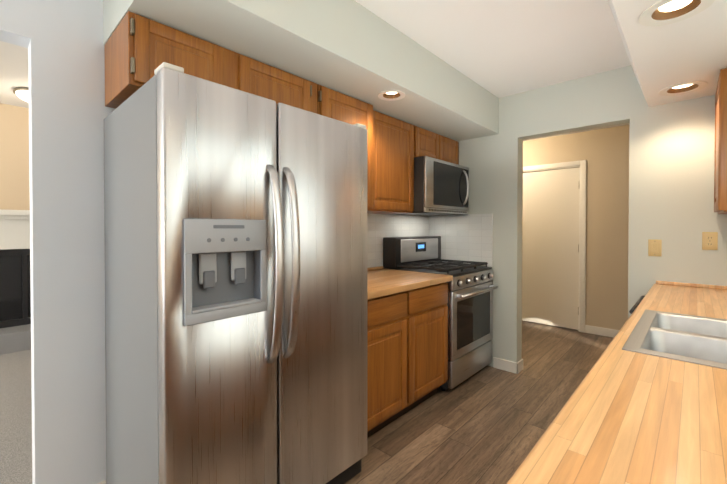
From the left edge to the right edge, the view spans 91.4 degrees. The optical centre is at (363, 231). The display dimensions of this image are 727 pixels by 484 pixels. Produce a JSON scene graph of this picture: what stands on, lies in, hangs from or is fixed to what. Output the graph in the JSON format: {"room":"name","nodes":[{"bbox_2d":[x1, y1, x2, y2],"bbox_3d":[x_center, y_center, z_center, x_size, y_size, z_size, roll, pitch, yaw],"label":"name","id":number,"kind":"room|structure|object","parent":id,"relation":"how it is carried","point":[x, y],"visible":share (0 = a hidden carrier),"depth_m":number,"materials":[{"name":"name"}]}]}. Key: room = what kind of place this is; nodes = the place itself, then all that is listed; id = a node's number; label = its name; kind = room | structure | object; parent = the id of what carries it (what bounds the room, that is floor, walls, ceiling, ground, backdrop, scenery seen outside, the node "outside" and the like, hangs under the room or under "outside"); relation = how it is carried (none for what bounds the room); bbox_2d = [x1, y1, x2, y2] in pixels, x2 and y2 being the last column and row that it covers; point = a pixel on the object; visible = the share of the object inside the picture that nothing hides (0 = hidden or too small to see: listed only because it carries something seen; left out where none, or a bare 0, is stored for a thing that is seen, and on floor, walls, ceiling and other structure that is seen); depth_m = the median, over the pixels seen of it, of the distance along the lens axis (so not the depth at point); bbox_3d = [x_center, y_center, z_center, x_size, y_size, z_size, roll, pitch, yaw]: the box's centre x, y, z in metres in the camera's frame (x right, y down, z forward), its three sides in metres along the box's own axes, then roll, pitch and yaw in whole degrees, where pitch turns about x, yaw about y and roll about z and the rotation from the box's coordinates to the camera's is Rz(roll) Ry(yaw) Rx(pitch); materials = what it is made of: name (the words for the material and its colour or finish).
{"room":"kitchen","nodes":[
{"label":"kitchen","id":0,"kind":"room"},
{"bbox_2d":[0,41,28,107],"bbox_3d":[-3.054,-1.425,2.383,3.500,0.100,5.900,1,1,43],"label":"ceiling","id":1,"kind":"structure","parent":0,"point":[13,66],"depth_m":3.08,"materials":[{"name":"white paint"}]},
{"bbox_2d":[13,87,28,101],"bbox_3d":[-3.287,-1.332,3.578,0.350,0.110,0.350,1,1,43],"label":"light","id":2,"kind":"object","parent":1,"relation":"attached to","point":[22,93],"visible":0.25,"depth_m":3.43,"materials":[{"name":"white glass"}]},
{"bbox_2d":[0,103,29,209],"bbox_3d":[-4.297,-0.077,3.542,0.120,2.620,5.900,1,1,43],"label":"wall","id":3,"kind":"structure","parent":0,"point":[14,161],"depth_m":3.92,"materials":[{"name":"beige paint"}]},
{"bbox_2d":[0,349,31,483],"bbox_3d":[-3.054,1.273,2.411,3.500,0.064,5.900,1,1,43],"label":"floor","id":4,"kind":"structure","parent":0,"point":[15,423],"depth_m":2.36,"materials":[{"name":"beige carpet"}]},
{"bbox_2d":[0,209,30,354],"bbox_3d":[-3.644,0.500,3.829,0.450,1.460,1.900,1,1,43],"label":"fireplace","id":5,"kind":"object","parent":4,"relation":"on","point":[15,313],"visible":0.25,"depth_m":3.83,"materials":[{"name":"grey tile"}]},
{"bbox_2d":[0,0,114,483],"bbox_3d":[-1.503,-0.055,1.410,0.120,2.620,6.550,1,1,43],"label":"wall","id":6,"kind":"structure","parent":0,"point":[62,42],"depth_m":1.55,"materials":[{"name":"white paint"}]},
{"bbox_2d":[104,11,316,113],"bbox_3d":[-0.723,-0.720,1.847,0.405,0.282,0.949,1,1,43],"label":"upper cabinet","id":7,"kind":"object","parent":6,"relation":"attached to","point":[139,50],"visible":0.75,"depth_m":1.55,"materials":[{"name":"brown wood"}]},
{"bbox_2d":[97,357,522,483],"bbox_3d":[0.371,1.202,2.022,1.825,0.095,3.155,1,1,43],"label":"baseboard","id":8,"kind":"structure","parent":6,"relation":"attached to","point":[508,366],"depth_m":3.14,"materials":[{"name":"white wood"}]},
{"bbox_2d":[317,84,372,209],"bbox_3d":[-0.237,-0.507,2.377,0.405,0.720,0.481,1,1,43],"label":"upper cabinet","id":9,"kind":"object","parent":6,"relation":"attached to","point":[334,104],"visible":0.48,"depth_m":2.26,"materials":[{"name":"brown wood"}]},
{"bbox_2d":[367,110,413,213],"bbox_3d":[0.098,-0.511,2.788,0.341,0.720,0.570,1,1,43],"label":"upper cabinet","id":10,"kind":"object","parent":6,"relation":"attached to","point":[393,165],"visible":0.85,"depth_m":2.68,"materials":[{"name":"brown wood"}]},
{"bbox_2d":[367,213,492,267],"bbox_3d":[0.311,0.084,2.792,0.678,0.485,1.822,1,1,43],"label":"tile backsplash","id":11,"kind":"structure","parent":6,"relation":"attached to","point":[467,237],"depth_m":3.35,"materials":[{"name":"white tile"}]},
{"bbox_2d":[414,125,458,164],"bbox_3d":[0.550,-0.744,3.277,0.341,0.264,0.756,1,1,43],"label":"upper cabinet","id":12,"kind":"object","parent":6,"relation":"attached to","point":[433,145],"visible":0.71,"depth_m":3.12,"materials":[{"name":"brown wood"}]},
{"bbox_2d":[397,156,468,215],"bbox_3d":[0.607,-0.382,3.227,0.498,0.450,0.751,1,1,43],"label":"microwave","id":13,"kind":"object","parent":12,"relation":"attached to","point":[441,187],"visible":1,"depth_m":2.99,"materials":[{"name":"grey metal"}]},
{"bbox_2d":[103,0,498,140],"bbox_3d":[0.006,-1.030,2.412,0.728,0.321,2.777,1,1,43],"label":"soffit","id":14,"kind":"structure","parent":0,"point":[354,49],"depth_m":1.84,"materials":[{"name":"white paint"}]},
{"bbox_2d":[378,90,404,100],"bbox_3d":[0.179,-0.890,2.256,0.175,0.054,0.175,1,1,43],"label":"recessed light","id":15,"kind":"object","parent":14,"relation":"in","point":[390,95],"visible":0.81,"depth_m":2.29,"materials":[{"name":"white metal"}]},
{"bbox_2d":[345,320,613,483],"bbox_3d":[0.028,1.287,1.299,3.200,0.060,8.280,1,1,43],"label":"floor","id":16,"kind":"structure","parent":0,"point":[487,424],"depth_m":2.34,"materials":[{"name":"brown wood"}]},
{"bbox_2d":[104,62,366,483],"bbox_3d":[-0.560,0.356,1.702,0.854,1.792,0.960,1,1,43],"label":"fridge","id":17,"kind":"object","parent":16,"relation":"on","point":[235,228],"visible":1,"depth_m":1.35,"materials":[{"name":"grey metal"}]},
{"bbox_2d":[367,266,452,437],"bbox_3d":[0.062,0.777,2.505,0.690,0.935,1.047,1,1,43],"label":"base cabinet","id":18,"kind":"object","parent":16,"relation":"on","point":[407,341],"visible":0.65,"depth_m":2.30,"materials":[{"name":"brown wood"}]},
{"bbox_2d":[383,236,497,390],"bbox_3d":[0.696,0.644,3.153,0.739,1.186,0.750,1,1,43],"label":"range","id":19,"kind":"object","parent":16,"relation":"on","point":[471,286],"visible":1,"depth_m":2.98,"materials":[{"name":"grey metal"}]},
{"bbox_2d":[355,0,630,140],"bbox_3d":[0.028,-1.228,1.273,3.200,0.100,8.280,1,1,43],"label":"ceiling","id":20,"kind":"structure","parent":0,"point":[500,48],"depth_m":2.17,"materials":[{"name":"white paint"}]},
{"bbox_2d":[523,125,628,329],"bbox_3d":[2.792,0.008,4.287,3.200,2.435,0.120,1,1,43],"label":"wall","id":21,"kind":"structure","parent":0,"point":[604,153],"depth_m":4.18,"materials":[{"name":"beige paint"}]},
{"bbox_2d":[522,167,578,329],"bbox_3d":[2.370,0.209,4.629,0.786,2.003,0.068,1,1,43],"label":"hall door","id":22,"kind":"structure","parent":21,"relation":"in","point":[550,259],"depth_m":4.58,"materials":[{"name":"beige wood"}]},
{"bbox_2d":[523,160,585,332],"bbox_3d":[2.387,0.176,4.651,0.934,2.092,0.136,1,1,43],"label":"door frame","id":23,"kind":"structure","parent":21,"relation":"attached to","point":[581,164],"depth_m":4.32,"materials":[{"name":"white wood"}]},
{"bbox_2d":[585,325,619,337],"bbox_3d":[3.307,1.184,3.735,1.676,0.095,0.013,1,1,43],"label":"baseboard","id":24,"kind":"structure","parent":21,"relation":"attached to","point":[602,331],"depth_m":4.18,"materials":[{"name":"white wood"}]},
{"bbox_2d":[458,65,726,366],"bbox_3d":[1.628,0.023,2.898,2.710,2.435,0.120,1,1,43],"label":"wall","id":25,"kind":"structure","parent":0,"point":[671,176],"depth_m":2.54,"materials":[{"name":"white paint"}]},
{"bbox_2d":[648,239,661,255],"bbox_3d":[2.015,0.113,2.453,0.072,0.116,0.010,1,1,43],"label":"switch plate","id":26,"kind":"object","parent":25,"relation":"attached to","point":[654,247],"visible":1,"depth_m":2.45,"materials":[{"name":"brown plastic"}]},
{"bbox_2d":[702,232,717,249],"bbox_3d":[2.216,0.061,2.269,0.072,0.116,0.009,1,1,43],"label":"electrical outlet plate","id":27,"kind":"object","parent":25,"relation":"attached to","point":[709,240],"visible":1,"depth_m":2.27,"materials":[{"name":"brown plastic"}]},
{"bbox_2d":[507,281,726,483],"bbox_3d":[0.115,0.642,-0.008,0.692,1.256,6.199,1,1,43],"label":"countertop","id":28,"kind":"structure","parent":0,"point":[646,402],"depth_m":0.76,"materials":[{"name":"brown wood"}]},
{"bbox_2d":[622,310,726,369],"bbox_3d":[1.271,0.280,1.199,0.557,0.557,0.737,1,1,43],"label":"sink basin","id":29,"kind":"object","parent":28,"relation":"in","point":[683,338],"depth_m":1.29,"materials":[{"name":"silver metal"}]},
{"bbox_2d":[607,0,726,106],"bbox_3d":[0.095,-1.004,-0.017,0.789,0.321,6.230,1,1,43],"label":"soffit","id":30,"kind":"structure","parent":0,"point":[692,48],"depth_m":1.68,"materials":[{"name":"white paint"}]},
{"bbox_2d":[639,0,714,26],"bbox_3d":[1.203,-0.881,1.368,0.224,0.054,0.224,1,1,43],"label":"recessed light","id":31,"kind":"object","parent":30,"relation":"in","point":[663,12],"visible":0.98,"depth_m":1.40,"materials":[{"name":"white metal"}]},
{"bbox_2d":[658,81,707,95],"bbox_3d":[1.932,-0.889,2.149,0.224,0.054,0.224,1,1,43],"label":"recessed light","id":32,"kind":"object","parent":30,"relation":"in","point":[683,88],"visible":0.77,"depth_m":2.17,"materials":[{"name":"white metal"}]},
{"bbox_3d":[0.429,0.056,-0.314,0.120,2.435,6.470,1,1,43],"label":"wall","id":33,"kind":"structure","parent":0,"visible":0},
{"bbox_2d":[714,68,726,213],"bbox_3d":[2.184,-0.484,1.944,0.354,0.756,0.510,1,1,43],"label":"upper cabinet","id":34,"kind":"object","parent":33,"relation":"attached to","point":[720,174],"visible":1,"depth_m":1.87,"materials":[{"name":"brown wood"}]}
]}

